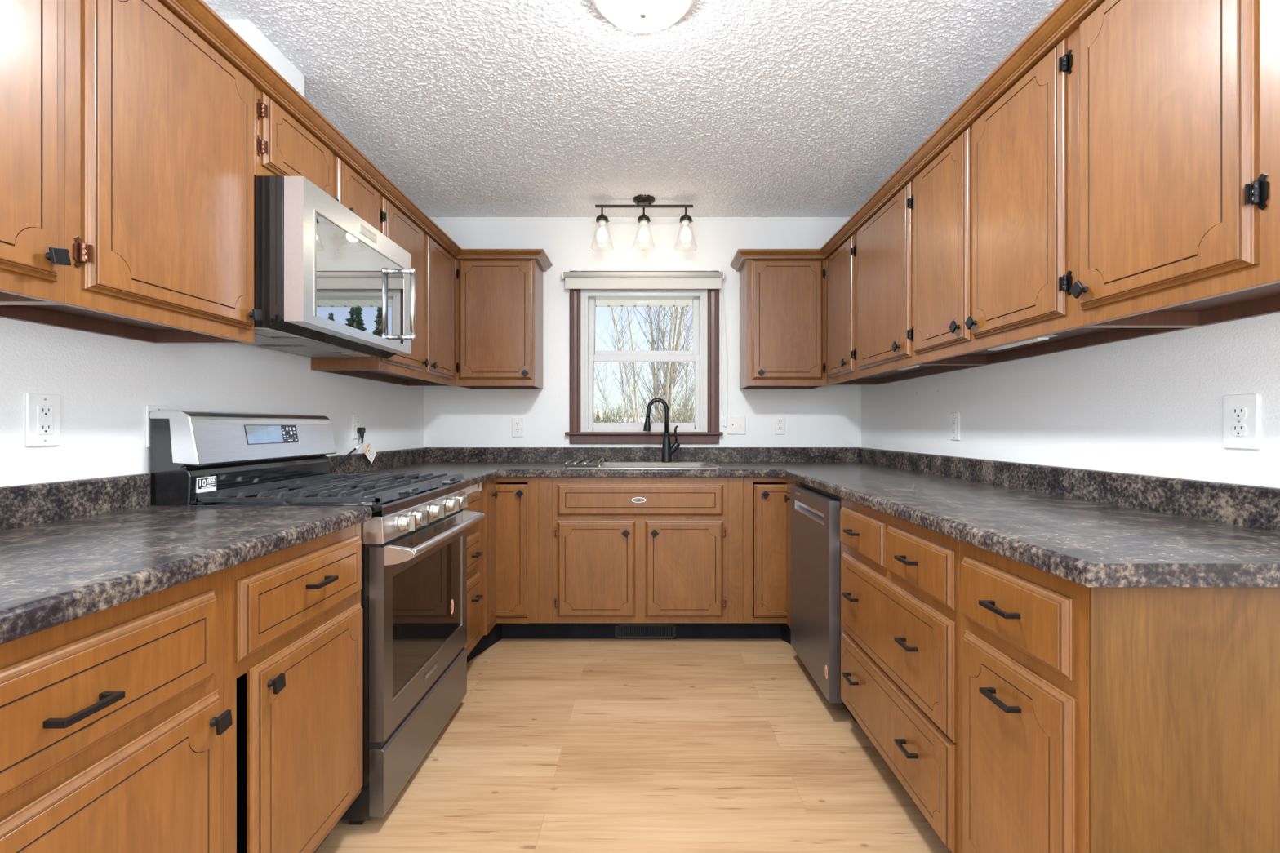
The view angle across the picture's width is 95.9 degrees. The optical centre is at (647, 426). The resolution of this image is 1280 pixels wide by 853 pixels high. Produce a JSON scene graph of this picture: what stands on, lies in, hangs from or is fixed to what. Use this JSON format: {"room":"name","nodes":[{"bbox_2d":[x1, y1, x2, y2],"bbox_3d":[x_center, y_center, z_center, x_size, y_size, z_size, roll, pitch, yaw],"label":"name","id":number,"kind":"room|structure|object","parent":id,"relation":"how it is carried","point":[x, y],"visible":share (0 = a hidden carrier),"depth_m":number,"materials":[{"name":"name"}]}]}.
{"room":"kitchen","nodes":[
{"label":"kitchen","id":0,"kind":"room"},
{"bbox_2d":[0,317,423,486],"bbox_3d":[-1.465,-0.092,2.039,0.120,2.455,3.479,0,0,0],"label":"wall","id":1,"kind":"structure","parent":0,"point":[104,384],"depth_m":1.59,"materials":[{"name":"white paint"}]},
{"bbox_2d":[0,0,71,303],"bbox_3d":[-1.241,-0.615,0.875,0.329,0.757,0.471,0,0,0],"label":"upper cabinet","id":2,"kind":"object","parent":1,"relation":"attached to","point":[34,256],"visible":1,"depth_m":1.04,"materials":[{"name":"brown wood"}]},
{"bbox_2d":[25,392,60,446],"bbox_3d":[-1.400,-0.015,1.340,0.010,0.122,0.076,0,0,0],"label":"wall outlet","id":3,"kind":"object","parent":1,"relation":"attached to","point":[42,411],"visible":1,"depth_m":1.33,"materials":[{"name":"white plastic"}]},
{"bbox_2d":[37,405,53,434],"bbox_3d":[-1.398,-0.015,1.340,0.004,0.067,0.034,0,0,0],"label":"receptacle","id":4,"kind":"object","parent":3,"relation":"attached to","point":[45,413],"depth_m":1.34,"materials":[{"name":"white plastic"}]},
{"bbox_2d":[0,473,150,529],"bbox_3d":[-1.395,0.177,0.954,0.020,0.092,1.308,0,0,0],"label":"backsplash","id":5,"kind":"structure","parent":1,"relation":"attached to","point":[20,505],"depth_m":1.39,"materials":[{"name":"stone"}]},
{"bbox_2d":[0,0,262,343],"bbox_3d":[-1.241,-0.615,1.378,0.329,0.757,0.535,0,0,0],"label":"upper cabinet","id":6,"kind":"object","parent":1,"relation":"attached to","point":[159,125],"visible":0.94,"depth_m":1.30,"materials":[{"name":"brown wood"}]},
{"bbox_2d":[145,404,168,447],"bbox_3d":[-1.400,-0.001,1.652,0.010,0.120,0.076,0,0,0],"label":"wall outlet","id":7,"kind":"object","parent":1,"relation":"attached to","point":[148,408],"visible":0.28,"depth_m":1.62,"materials":[{"name":"white plastic"}]},
{"bbox_2d":[223,18,304,97],"bbox_3d":[-1.347,-1.157,2.017,0.117,0.325,0.302,0,0,0],"label":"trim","id":8,"kind":"structure","parent":1,"relation":"attached to","point":[260,43],"depth_m":1.97,"materials":[{"name":"white paint"}]},
{"bbox_2d":[253,84,380,231],"bbox_3d":[-1.241,-0.856,2.028,0.329,0.275,0.763,0,0,0],"label":"upper cabinet","id":9,"kind":"object","parent":1,"relation":"attached to","point":[283,147],"visible":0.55,"depth_m":1.84,"materials":[{"name":"brown wood"}]},
{"bbox_2d":[248,175,416,359],"bbox_3d":[-1.160,-0.499,2.028,0.490,0.438,0.761,0,0,0],"label":"microwave","id":10,"kind":"object","parent":9,"relation":"attached to","point":[328,283],"visible":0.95,"depth_m":1.81,"materials":[{"name":"silver metal"}]},
{"bbox_2d":[329,427,376,469],"bbox_3d":[-1.373,0.099,2.629,0.046,0.191,0.510,0,0,0],"label":"power cord","id":11,"kind":"object","parent":1,"relation":"attached to","point":[370,453],"visible":0.98,"depth_m":2.78,"materials":[{"name":"black plastic"}]},
{"bbox_2d":[352,414,361,439],"bbox_3d":[-1.400,0.001,2.787,0.010,0.118,0.076,0,0,0],"label":"wall outlet","id":12,"kind":"object","parent":1,"relation":"attached to","point":[357,419],"visible":0.95,"depth_m":2.77,"materials":[{"name":"white plastic"}]},
{"bbox_2d":[355,419,359,433],"bbox_3d":[-1.398,0.001,2.787,0.004,0.067,0.034,0,0,0],"label":"receptacle","id":13,"kind":"object","parent":12,"relation":"attached to","point":[357,421],"depth_m":2.78,"materials":[{"name":"white plastic"}]},
{"bbox_2d":[311,195,454,386],"bbox_3d":[-1.241,-0.615,2.886,0.329,0.757,0.953,0,0,0],"label":"upper cabinet","id":14,"kind":"object","parent":1,"relation":"attached to","point":[431,362],"visible":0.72,"depth_m":2.90,"materials":[{"name":"brown wood"}]},
{"bbox_2d":[158,0,552,271],"bbox_3d":[-0.858,-0.997,2.115,0.527,0.043,3.029,0,0,0],"label":"crown molding","id":15,"kind":"structure","parent":14,"relation":"attached to","point":[197,15],"depth_m":1.84,"materials":[{"name":"brown wood"}]},
{"bbox_2d":[203,0,1062,217],"bbox_3d":[0.000,-1.367,0.089,5.400,0.106,7.379,0,0,0],"label":"ceiling","id":16,"kind":"structure","parent":0,"point":[469,108],"depth_m":2.27,"materials":[{"name":"white paint"}]},
{"bbox_2d":[590,0,695,31],"bbox_3d":[-0.012,-1.264,1.700,0.340,0.112,0.340,0,0,0],"label":"ceiling light","id":17,"kind":"object","parent":16,"relation":"attached to","point":[636,15],"visible":1,"depth_m":1.72,"materials":[{"name":"white glass"}]},
{"bbox_2d":[595,194,693,242],"bbox_3d":[-0.018,-1.176,3.340,0.619,0.287,0.134,0,0,0],"label":"track light","id":18,"kind":"object","parent":16,"relation":"attached to","point":[642,201],"visible":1,"depth_m":3.32,"materials":[{"name":"black metal"}]},
{"bbox_2d":[598,220,605,230],"bbox_3d":[-0.260,-1.164,3.340,0.042,0.054,0.042,0,0,0],"label":"bulb socket","id":19,"kind":"object","parent":18,"relation":"attached to","point":[602,224],"depth_m":3.32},
{"bbox_2d":[640,220,647,230],"bbox_3d":[-0.019,-1.164,3.340,0.042,0.054,0.042,0,0,0],"label":"bulb socket","id":20,"kind":"object","parent":18,"relation":"attached to","point":[643,224],"depth_m":3.32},
{"bbox_2d":[682,220,689,230],"bbox_3d":[0.225,-1.164,3.340,0.042,0.054,0.042,0,0,0],"label":"bulb socket","id":21,"kind":"object","parent":18,"relation":"attached to","point":[686,224],"depth_m":3.32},
{"bbox_2d":[315,607,951,852],"bbox_3d":[0.000,1.175,0.089,5.400,0.080,7.379,0,0,0],"label":"floor","id":22,"kind":"structure","parent":0,"point":[552,745],"depth_m":1.95,"materials":[{"name":"brown wood"}]},
{"bbox_2d":[0,569,232,852],"bbox_3d":[-1.075,0.698,0.751,0.660,0.874,0.663,0,0,0],"label":"base cabinet","id":23,"kind":"object","parent":22,"relation":"on","point":[113,721],"visible":0.96,"depth_m":0.85,"materials":[{"name":"brown wood"}]},
{"bbox_2d":[0,473,371,644],"bbox_3d":[-1.085,0.195,0.954,0.640,0.128,1.308,0,0,0],"label":"countertop","id":24,"kind":"structure","parent":23,"relation":"on","point":[70,550],"depth_m":1.13,"materials":[{"name":"stone"}]},
{"bbox_2d":[223,523,362,852],"bbox_3d":[-1.075,0.697,1.344,0.660,0.876,0.522,0,0,0],"label":"base cabinet","id":25,"kind":"object","parent":22,"relation":"on","point":[293,615],"visible":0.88,"depth_m":1.28,"materials":[{"name":"brown wood"}]},
{"bbox_2d":[149,410,484,825],"bbox_3d":[-1.022,0.545,1.982,0.745,1.180,0.741,0,0,0],"label":"gas range","id":26,"kind":"object","parent":22,"relation":"on","point":[414,589],"visible":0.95,"depth_m":1.77,"materials":[{"name":"silver metal"}]},
{"bbox_2d":[151,480,466,515],"bbox_3d":[-1.061,0.234,1.982,0.648,0.033,0.741,0,0,0],"label":"cooktop","id":27,"kind":"object","parent":26,"relation":"in","point":[401,504],"depth_m":1.68,"materials":[{"name":"black metal"}]},
{"bbox_2d":[463,481,483,656],"bbox_3d":[-1.075,0.698,2.581,0.660,0.874,0.438,0,0,0],"label":"base cabinet","id":28,"kind":"object","parent":22,"relation":"on","point":[475,492],"visible":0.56,"depth_m":2.60,"materials":[{"name":"brown wood"}]},
{"bbox_2d":[483,476,538,635],"bbox_3d":[-0.953,0.639,3.191,0.784,0.758,0.778,0,0,0],"label":"base cabinet","id":29,"kind":"object","parent":22,"relation":"on","point":[510,504],"visible":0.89,"depth_m":2.96,"materials":[{"name":"brown wood"}]},
{"bbox_2d":[466,615,791,662],"bbox_3d":[-0.035,1.076,2.900,1.730,0.118,0.400,0,0,0],"label":"toe kick","id":30,"kind":"structure","parent":22,"relation":"on","point":[500,631],"depth_m":3.08,"materials":[{"name":"black plastic"}]},
{"bbox_2d":[614,623,675,639],"bbox_3d":[-0.009,1.092,3.079,0.329,0.082,0.012,0,0,0],"label":"floor register","id":31,"kind":"object","parent":30,"relation":"attached to","point":[617,636],"visible":0.94,"depth_m":3.08,"materials":[{"name":"black metal"}]},
{"bbox_2d":[538,476,742,623],"bbox_3d":[-0.033,0.698,3.258,1.055,0.874,0.644,0,0,0],"label":"base cabinet","id":32,"kind":"object","parent":22,"relation":"on","point":[612,549],"visible":1,"depth_m":2.96,"materials":[{"name":"brown wood"}]},
{"bbox_2d":[327,447,1279,586],"bbox_3d":[-0.029,0.195,2.280,2.752,0.128,2.699,0,0,0],"label":"countertop","id":33,"kind":"structure","parent":32,"relation":"on","point":[1085,527],"depth_m":1.59,"materials":[{"name":"stone"}]},
{"bbox_2d":[563,461,721,468],"bbox_3d":[-0.023,0.307,3.271,0.837,0.186,0.518,0,0,0],"label":"sink","id":34,"kind":"object","parent":33,"relation":"in","point":[606,464],"visible":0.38,"depth_m":3.42,"materials":[{"name":"silver metal"}]},
{"bbox_2d":[564,457,604,466],"bbox_3d":[-0.341,0.198,3.228,0.187,0.030,0.377,0,0,0],"label":"drying rack","id":35,"kind":"object","parent":34,"relation":"on","point":[583,463],"visible":1,"depth_m":3.13,"materials":[{"name":"silver metal"}]},
{"bbox_2d":[586,463,709,466],"bbox_3d":[-0.025,0.310,3.240,0.732,0.180,0.362,0,0,0],"label":"basin","id":36,"kind":"object","parent":34,"relation":"in","point":[602,464],"depth_m":3.42,"materials":[{"name":"silver metal"}]},
{"bbox_2d":[643,397,679,462],"bbox_3d":[0.086,0.020,3.474,0.223,0.386,0.062,0,0,-8],"label":"faucet","id":37,"kind":"object","parent":33,"relation":"on","point":[668,451],"visible":1,"depth_m":3.46,"materials":[{"name":"black metal"}]},
{"bbox_2d":[742,476,800,629],"bbox_3d":[0.626,0.639,3.191,0.260,0.758,0.778,0,0,0],"label":"base cabinet","id":38,"kind":"object","parent":22,"relation":"on","point":[766,500],"visible":0.77,"depth_m":2.96,"materials":[{"name":"brown wood"}]},
{"bbox_2d":[791,482,857,722],"bbox_3d":[1.007,0.701,2.498,0.626,0.868,0.595,0,0,0],"label":"dishwasher","id":39,"kind":"object","parent":22,"relation":"on","point":[815,543],"visible":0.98,"depth_m":2.35,"materials":[{"name":"grey metal"}]},
{"bbox_2d":[840,497,959,852],"bbox_3d":[1.017,0.698,1.776,0.660,0.874,0.833,0,0,0],"label":"base cabinet","id":40,"kind":"object","parent":22,"relation":"on","point":[900,579],"visible":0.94,"depth_m":1.60,"materials":[{"name":"brown wood"}]},
{"bbox_2d":[960,541,1279,852],"bbox_3d":[1.017,0.698,1.159,0.660,0.874,0.402,0,0,0],"label":"base cabinet","id":41,"kind":"object","parent":22,"relation":"on","point":[1093,719],"visible":0.9,"depth_m":0.96,"materials":[{"name":"brown wood"}]},
{"bbox_2d":[423,217,861,607],"bbox_3d":[-0.029,-0.092,3.704,2.752,2.455,0.150,0,0,0],"label":"wall","id":42,"kind":"structure","parent":0,"point":[829,415],"depth_m":3.63,"materials":[{"name":"white paint"}]},
{"bbox_2d":[455,259,542,388],"bbox_3d":[-0.886,-0.615,3.475,0.465,0.757,0.310,0,0,0],"label":"upper cabinet","id":43,"kind":"object","parent":42,"relation":"attached to","point":[499,303],"visible":0.93,"depth_m":3.34,"materials":[{"name":"brown wood"}]},
{"bbox_2d":[511,417,523,436],"bbox_3d":[-0.813,0.005,3.625,0.070,0.122,0.009,0,0,0],"label":"wall outlet","id":44,"kind":"object","parent":42,"relation":"attached to","point":[517,423],"visible":1,"depth_m":3.62,"materials":[{"name":"beige plastic"}]},
{"bbox_2d":[515,428,519,432],"bbox_3d":[-0.813,0.025,3.622,0.034,0.028,0.004,0,0,0],"label":"receptacle","id":45,"kind":"object","parent":44,"relation":"attached to","point":[517,430],"depth_m":3.62,"materials":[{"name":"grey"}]},
{"bbox_2d":[515,422,519,426],"bbox_3d":[-0.813,-0.014,3.622,0.034,0.028,0.004,0,0,0],"label":"receptacle","id":46,"kind":"object","parent":44,"relation":"attached to","point":[517,424],"depth_m":3.62,"materials":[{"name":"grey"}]},
{"bbox_2d":[564,271,723,444],"bbox_3d":[-0.020,-0.433,3.662,0.984,1.083,0.155,0,0,0],"label":"window","id":47,"kind":"structure","parent":42,"relation":"in","point":[704,355],"depth_m":3.62,"materials":[{"name":"white plastic"}]},
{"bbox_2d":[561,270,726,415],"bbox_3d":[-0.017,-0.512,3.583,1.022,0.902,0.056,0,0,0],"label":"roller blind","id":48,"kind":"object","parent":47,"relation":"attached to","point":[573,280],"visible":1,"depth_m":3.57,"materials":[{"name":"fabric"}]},
{"bbox_2d":[595,299,692,306],"bbox_3d":[0.017,-1.288,4.449,4.833,0.463,1.341,0,0,0],"label":"soffit","id":49,"kind":"structure","parent":42,"relation":"attached to","point":[599,303],"depth_m":4.98,"materials":[{"name":"plastic"}]},
{"bbox_2d":[720,419,726,426],"bbox_3d":[0.482,-0.022,3.622,0.032,0.044,0.014,0,0,0],"label":"cleat","id":50,"kind":"object","parent":42,"relation":"attached to","point":[725,420],"visible":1,"depth_m":3.62,"materials":[{"name":"white plastic"}]},
{"bbox_2d":[727,416,745,434],"bbox_3d":[0.561,-0.009,3.620,0.116,0.116,0.018,0,0,0],"label":"light switch","id":51,"kind":"object","parent":42,"relation":"attached to","point":[735,424],"visible":1,"depth_m":3.62,"materials":[{"name":"beige plastic"}]},
{"bbox_2d":[774,416,785,434],"bbox_3d":[0.835,-0.007,3.625,0.066,0.114,0.009,0,0,0],"label":"wall outlet","id":52,"kind":"object","parent":42,"relation":"attached to","point":[780,421],"visible":1,"depth_m":3.62,"materials":[{"name":"beige plastic"}]},
{"bbox_2d":[777,426,782,431],"bbox_3d":[0.835,0.012,3.622,0.034,0.028,0.004,0,0,0],"label":"receptacle","id":53,"kind":"object","parent":52,"relation":"attached to","point":[779,428],"depth_m":3.62,"materials":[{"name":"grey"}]},
{"bbox_2d":[777,420,782,424],"bbox_3d":[0.835,-0.027,3.622,0.034,0.028,0.004,0,0,0],"label":"receptacle","id":54,"kind":"object","parent":52,"relation":"attached to","point":[779,422],"depth_m":3.62,"materials":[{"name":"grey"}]},
{"bbox_2d":[739,259,826,388],"bbox_3d":[0.815,-0.615,3.475,0.468,0.757,0.310,0,0,0],"label":"upper cabinet","id":55,"kind":"object","parent":42,"relation":"attached to","point":[783,303],"visible":0.9,"depth_m":3.34,"materials":[{"name":"brown wood"}]},
{"bbox_2d":[861,312,1279,488],"bbox_3d":[1.407,-0.092,2.320,0.120,2.455,2.919,0,0,0],"label":"wall","id":56,"kind":"structure","parent":0,"point":[1151,405],"depth_m":1.67,"materials":[{"name":"white paint"}]},
{"bbox_2d":[327,447,1279,532],"bbox_3d":[-0.029,0.177,2.280,2.752,0.092,2.699,0,0,0],"label":"backsplash","id":57,"kind":"structure","parent":56,"relation":"attached to","point":[1246,505],"depth_m":2.27,"materials":[{"name":"stone"}]},
{"bbox_2d":[826,179,986,384],"bbox_3d":[1.177,-0.618,2.815,0.341,0.751,1.096,0,0,0],"label":"upper cabinet","id":58,"kind":"object","parent":56,"relation":"attached to","point":[870,276],"visible":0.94,"depth_m":2.64,"materials":[{"name":"brown wood"}]},
{"bbox_2d":[897,365,919,369],"bbox_3d":[1.090,-0.253,2.393,0.032,0.022,0.175,0,0,0],"label":"light","id":59,"kind":"object","parent":58,"relation":"attached to","point":[913,366],"visible":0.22,"depth_m":2.38,"materials":[{"name":"white plastic"}]},
{"bbox_2d":[729,0,1105,271],"bbox_3d":[0.787,-0.997,2.255,0.530,0.043,2.749,0,0,0],"label":"crown molding","id":60,"kind":"structure","parent":58,"relation":"attached to","point":[1067,15],"depth_m":1.84,"materials":[{"name":"brown wood"}]},
{"bbox_2d":[950,412,959,439],"bbox_3d":[1.342,-0.001,2.518,0.010,0.120,0.074,0,0,0],"label":"wall outlet","id":61,"kind":"object","parent":56,"relation":"attached to","point":[954,416],"visible":1,"depth_m":2.51,"materials":[{"name":"white plastic"}]},
{"bbox_2d":[951,418,955,434],"bbox_3d":[1.340,-0.001,2.518,0.004,0.067,0.034,0,0,0],"label":"receptacle","id":62,"kind":"object","parent":61,"relation":"attached to","point":[953,420],"depth_m":2.52,"materials":[{"name":"white plastic"}]},
{"bbox_2d":[913,26,1199,364],"bbox_3d":[1.177,-0.618,1.840,0.341,0.751,0.872,0,0,0],"label":"upper cabinet","id":63,"kind":"object","parent":56,"relation":"attached to","point":[996,212],"visible":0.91,"depth_m":1.67,"materials":[{"name":"brown wood"}]},
{"bbox_2d":[987,333,1057,350],"bbox_3d":[1.100,-0.253,1.702,0.032,0.022,0.275,0,0,0],"label":"light","id":64,"kind":"object","parent":63,"relation":"attached to","point":[1046,337],"visible":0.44,"depth_m":1.67,"materials":[{"name":"white plastic"}]},
{"bbox_2d":[1069,0,1279,326],"bbox_3d":[1.177,-0.618,1.172,0.341,0.751,0.464,0,0,0],"label":"upper cabinet","id":65,"kind":"object","parent":56,"relation":"attached to","point":[1179,100],"visible":0.99,"depth_m":1.13,"materials":[{"name":"brown wood"}]},
{"bbox_2d":[1222,393,1259,449],"bbox_3d":[1.343,-0.011,1.306,0.009,0.124,0.078,0,0,0],"label":"wall outlet","id":66,"kind":"object","parent":56,"relation":"attached to","point":[1241,412],"visible":1,"depth_m":1.30,"materials":[{"name":"white plastic"}]},
{"bbox_2d":[1231,424,1247,436],"bbox_3d":[1.340,0.009,1.306,0.004,0.028,0.034,0,0,0],"label":"receptacle","id":67,"kind":"object","parent":66,"relation":"attached to","point":[1237,430],"depth_m":1.30,"materials":[{"name":"white plastic"}]},
{"bbox_2d":[1231,406,1247,419],"bbox_3d":[1.340,-0.030,1.306,0.004,0.028,0.034,0,0,0],"label":"receptacle","id":68,"kind":"object","parent":66,"relation":"attached to","point":[1237,412],"depth_m":1.30,"materials":[{"name":"white plastic"}]},
{"label":"outside","id":69,"kind":"structure","parent":0,"visible":0},
{"label":"ground","id":70,"kind":"structure","parent":69,"visible":0},
{"bbox_2d":[593,407,603,419],"bbox_3d":[-7.975,-0.740,62.975,6.050,4.050,6.050,0,0,0],"label":"house","id":71,"kind":"structure","parent":70,"relation":"on","point":[595,409],"depth_m":60.01,"materials":[{"name":"white"}]},
{"bbox_2d":[593,402,632,422],"bbox_3d":[-2.514,0.026,29.897,4.233,2.563,3.757,0,0,0],"label":"hedge","id":72,"kind":"object","parent":70,"relation":"on","point":[597,420],"visible":0.16,"depth_m":29.50,"materials":[{"name":"green plant"}]},
{"bbox_2d":[594,306,653,422],"bbox_3d":[-0.986,-2.118,15.818,2.661,6.826,2.092,0,0,2],"label":"bare tree","id":73,"kind":"object","parent":70,"relation":"on","point":[635,415],"visible":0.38,"depth_m":15.92,"materials":[{"name":"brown plant"}]},
{"bbox_2d":[617,417,644,422],"bbox_3d":[-1.250,0.285,46.500,3.100,2.000,3.600,0,0,0],"label":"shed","id":74,"kind":"object","parent":70,"relation":"on","point":[642,420],"visible":0.13,"depth_m":45.31,"materials":[{"name":"white"}]},
{"bbox_2d":[622,306,694,422],"bbox_3d":[0.338,-1.776,11.732,2.245,6.136,2.392,0,0,11],"label":"bare tree","id":75,"kind":"object","parent":70,"relation":"on","point":[667,392],"visible":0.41,"depth_m":11.90,"materials":[{"name":"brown plant"}]},
{"bbox_2d":[638,394,694,422],"bbox_3d":[1.851,-0.035,25.040,5.007,2.684,3.325,0,0,0],"label":"hedge","id":76,"kind":"object","parent":70,"relation":"on","point":[674,411],"visible":0.07,"depth_m":24.71,"materials":[{"name":"green plant"}]},
{"bbox_2d":[650,306,694,422],"bbox_3d":[1.574,-1.808,19.911,2.826,6.201,2.159,0,0,-4],"label":"bare tree","id":77,"kind":"object","parent":70,"relation":"on","point":[687,312],"visible":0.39,"depth_m":19.93,"materials":[{"name":"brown plant"}]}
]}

